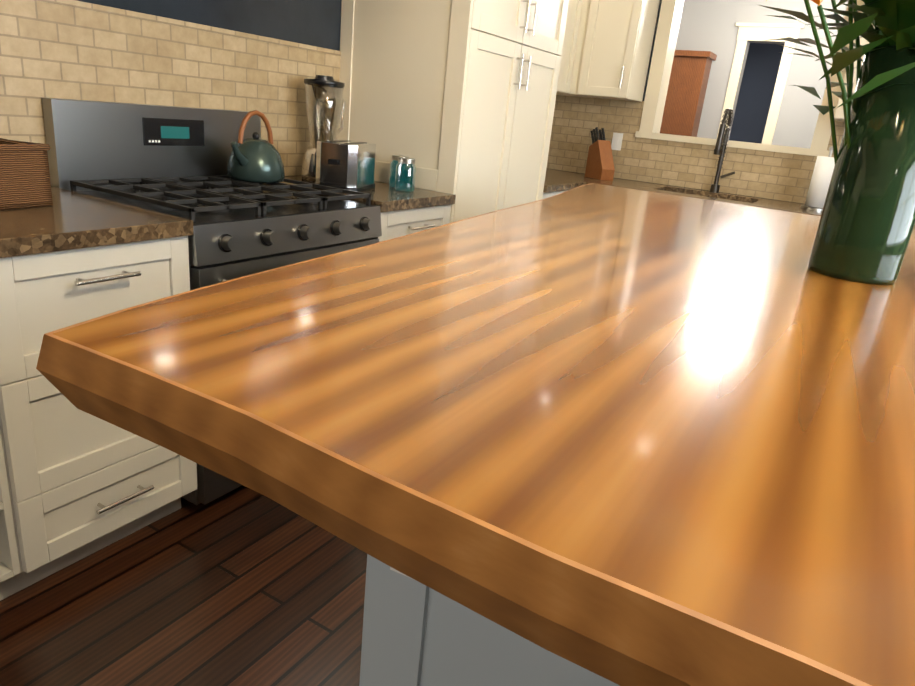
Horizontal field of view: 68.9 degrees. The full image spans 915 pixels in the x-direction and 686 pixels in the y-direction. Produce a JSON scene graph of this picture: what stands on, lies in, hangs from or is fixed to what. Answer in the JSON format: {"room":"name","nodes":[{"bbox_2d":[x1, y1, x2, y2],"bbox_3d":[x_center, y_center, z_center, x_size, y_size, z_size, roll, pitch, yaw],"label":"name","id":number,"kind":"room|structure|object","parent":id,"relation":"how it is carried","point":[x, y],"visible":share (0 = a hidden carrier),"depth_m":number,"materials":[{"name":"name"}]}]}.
{"room":"kitchen","nodes":[
{"label":"kitchen","id":0,"kind":"room"},
{"bbox_2d":[0,485,366,685],"bbox_3d":[2.276,0.173,4.204,5.300,0.100,14.900,16,22,28],"label":"floor","id":1,"kind":"structure","parent":0,"point":[242,585],"depth_m":1.71,"materials":[{"name":"brown wood"}]},
{"bbox_2d":[0,186,196,600],"bbox_3d":[-1.210,0.113,1.783,0.704,0.930,0.711,16,22,28],"label":"base cabinet","id":2,"kind":"object","parent":1,"relation":"on","point":[76,484],"visible":0.67,"depth_m":1.64,"materials":[{"name":"white paint"}]},
{"bbox_2d":[0,138,52,209],"bbox_3d":[-1.252,-0.442,1.637,0.274,0.200,0.351,13,20,20],"label":"wicker basket","id":3,"kind":"object","parent":2,"relation":"on","point":[25,182],"visible":1,"depth_m":1.69,"materials":[{"name":"brown wicker"}]},
{"bbox_2d":[42,98,381,504],"bbox_3d":[-0.780,-0.182,2.361,0.733,1.190,0.820,16,22,28],"label":"range","id":4,"kind":"object","parent":1,"relation":"on","point":[171,160],"visible":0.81,"depth_m":2.14,"materials":[{"name":"silver metal"}]},
{"bbox_2d":[227,110,284,182],"bbox_3d":[-0.760,-0.729,2.456,0.210,0.249,0.258,16,22,28],"label":"kettle","id":5,"kind":"object","parent":4,"relation":"on","point":[255,158],"visible":1,"depth_m":2.42,"materials":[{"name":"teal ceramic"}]},
{"bbox_2d":[279,176,455,241],"bbox_3d":[-0.467,-0.224,2.973,0.704,0.930,0.526,16,22,28],"label":"base cabinet","id":6,"kind":"object","parent":1,"relation":"on","point":[403,213],"visible":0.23,"depth_m":2.69,"materials":[{"name":"white paint"}]},
{"bbox_2d":[301,75,344,181],"bbox_3d":[-0.564,-0.919,2.868,0.180,0.425,0.222,16,22,28],"label":"blender","id":7,"kind":"object","parent":6,"relation":"on","point":[317,85],"visible":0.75,"depth_m":2.80,"materials":[{"name":"clear glass"}]},
{"bbox_2d":[314,140,375,191],"bbox_3d":[-0.451,-0.720,2.701,0.180,0.182,0.300,9,19,9],"label":"toaster","id":8,"kind":"object","parent":6,"relation":"on","point":[346,164],"visible":0.98,"depth_m":2.59,"materials":[{"name":"silver metal"}]},
{"bbox_2d":[389,155,408,186],"bbox_3d":[-0.256,-0.756,2.938,0.086,0.132,0.086,16,22,28],"label":"mason jar","id":9,"kind":"object","parent":6,"relation":"on","point":[393,163],"visible":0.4,"depth_m":2.91,"materials":[{"name":"teal glass"}]},
{"bbox_2d":[395,157,415,191],"bbox_3d":[-0.220,-0.716,2.830,0.086,0.132,0.086,16,22,28],"label":"mason jar","id":10,"kind":"object","parent":6,"relation":"on","point":[405,175],"visible":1,"depth_m":2.80,"materials":[{"name":"teal glass"}]},
{"bbox_2d":[337,0,568,222],"bbox_3d":[-0.014,-1.136,3.313,0.712,2.510,1.015,16,22,28],"label":"pantry cabinet","id":11,"kind":"object","parent":1,"relation":"on","point":[457,98],"visible":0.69,"depth_m":2.96,"materials":[{"name":"beige paint"}]},
{"bbox_2d":[542,176,585,198],"bbox_3d":[0.327,-0.585,4.245,0.704,0.930,0.611,16,22,28],"label":"base cabinet","id":12,"kind":"object","parent":1,"relation":"on","point":[553,186],"visible":0.15,"depth_m":3.92,"materials":[{"name":"white paint"}]},
{"bbox_2d":[252,215,914,685],"bbox_3d":[0.587,0.337,1.592,0.849,0.976,1.956,16,22,28],"label":"kitchen island","id":13,"kind":"object","parent":1,"relation":"on","point":[594,435],"depth_m":0.69,"materials":[{"name":"brown wood"}]},
{"bbox_2d":[36,203,914,685],"bbox_3d":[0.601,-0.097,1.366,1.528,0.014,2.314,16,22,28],"label":"island countertop","id":14,"kind":"structure","parent":13,"relation":"on","point":[605,574],"depth_m":0.42,"materials":[{"name":"brown wood"}]},
{"bbox_2d":[758,0,914,284],"bbox_3d":[0.790,-0.439,1.155,0.566,0.657,0.579,16,22,28],"label":"vase","id":15,"kind":"object","parent":14,"relation":"on","point":[865,227],"visible":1,"depth_m":1.14,"materials":[{"name":"green glass"}]},
{"bbox_2d":[660,50,716,136],"bbox_3d":[2.080,-1.878,6.795,0.600,2.030,0.509,16,22,28],"label":"hutch","id":16,"kind":"object","parent":1,"relation":"on","point":[687,86],"depth_m":6.53,"materials":[{"name":"brown wood"}]},
{"bbox_2d":[545,169,914,228],"bbox_3d":[1.534,-0.477,4.283,2.777,0.930,0.684,16,22,28],"label":"base cabinet","id":17,"kind":"object","parent":1,"relation":"on","point":[725,197],"depth_m":4.26,"materials":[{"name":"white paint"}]},
{"bbox_2d":[585,127,614,180],"bbox_3d":[0.966,-1.278,4.498,0.100,0.328,0.232,-3,21,-24],"label":"knife block","id":18,"kind":"object","parent":17,"relation":"on","point":[600,164],"visible":1,"depth_m":4.46,"materials":[{"name":"brown wood"}]},
{"bbox_2d":[710,108,734,192],"bbox_3d":[1.694,-1.202,4.198,0.131,0.519,0.232,16,22,28],"label":"pull-down faucet","id":19,"kind":"object","parent":17,"relation":"on","point":[722,139],"visible":1,"depth_m":4.24,"materials":[{"name":"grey metal"}]},
{"bbox_2d":[801,146,834,210],"bbox_3d":[2.106,-0.947,3.834,0.160,0.354,0.160,16,22,28],"label":"paper towel holder","id":20,"kind":"object","parent":17,"relation":"on","point":[820,182],"visible":0.83,"depth_m":3.80,"materials":[{"name":"white paper"}]},
{"bbox_2d":[77,0,341,175],"bbox_3d":[-0.634,-1.403,2.967,0.150,3.120,10.300,16,22,28],"label":"wall","id":21,"kind":"structure","parent":0,"point":[316,23],"depth_m":2.62,"materials":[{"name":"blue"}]},
{"bbox_2d":[0,0,340,175],"bbox_3d":[-1.088,-0.825,2.261,0.014,0.543,2.058,16,22,28],"label":"backsplash","id":22,"kind":"structure","parent":21,"relation":"attached to","point":[70,49],"depth_m":2.25,"materials":[{"name":"stone"}]},
{"bbox_2d":[313,98,323,124],"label":"outlet","id":23,"kind":"object","parent":21,"relation":"attached to","point":[316,98],"depth_m":2.99,"materials":[{"name":"white plastic"}]},
{"bbox_2d":[556,0,579,95],"bbox_3d":[0.514,-2.136,4.146,0.347,1.047,0.530,16,22,28],"label":"upper cabinet","id":24,"kind":"object","parent":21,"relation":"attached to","point":[573,14],"depth_m":4.28,"materials":[{"name":"beige paint"}]},
{"bbox_2d":[546,0,802,203],"bbox_3d":[2.224,-1.498,4.073,3.950,3.120,0.154,16,22,28],"label":"wall","id":25,"kind":"structure","parent":0,"point":[653,42],"depth_m":4.44,"materials":[{"name":"grey paint"}]},
{"bbox_2d":[611,132,622,150],"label":"outlet","id":26,"kind":"object","parent":25,"relation":"attached to","point":[617,141],"depth_m":4.67,"materials":[{"name":"white plastic"}]},
{"bbox_2d":[588,0,659,101],"bbox_3d":[1.073,-2.134,4.304,0.337,1.047,0.347,16,22,28],"label":"upper cabinet","id":27,"kind":"object","parent":25,"relation":"attached to","point":[606,49],"depth_m":4.24,"materials":[{"name":"beige paint"}]},
{"bbox_2d":[547,95,844,203],"bbox_3d":[1.709,-1.261,4.363,2.620,0.523,0.010,16,22,28],"label":"backsplash","id":28,"kind":"structure","parent":25,"relation":"attached to","point":[758,173],"depth_m":4.55,"materials":[{"name":"tile"}]},
{"bbox_2d":[635,0,863,156],"bbox_3d":[2.500,-1.063,4.001,2.900,2.401,0.245,16,22,28],"label":"window frame","id":29,"kind":"structure","parent":25,"relation":"attached to","point":[662,61],"depth_m":4.38,"materials":[{"name":"beige wood"}]},
{"bbox_2d":[834,3,874,121],"bbox_3d":[2.415,-1.765,3.547,0.450,1.140,0.387,16,22,28],"label":"upper cabinet","id":30,"kind":"object","parent":25,"relation":"attached to","point":[839,114],"visible":0.12,"depth_m":3.64,"materials":[{"name":"beige paint"}]},
{"bbox_2d":[675,0,847,148],"bbox_3d":[3.016,-2.127,6.636,2.320,2.780,0.150,16,22,28],"label":"wall","id":31,"kind":"structure","parent":0,"point":[707,25],"depth_m":6.44,"materials":[{"name":"grey paint"}]},
{"bbox_2d":[717,23,804,144],"bbox_3d":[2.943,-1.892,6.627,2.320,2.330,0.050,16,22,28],"label":"door frame","id":32,"kind":"structure","parent":31,"relation":"attached to","point":[756,31],"depth_m":6.41,"materials":[{"name":"beige wood"}]}
]}

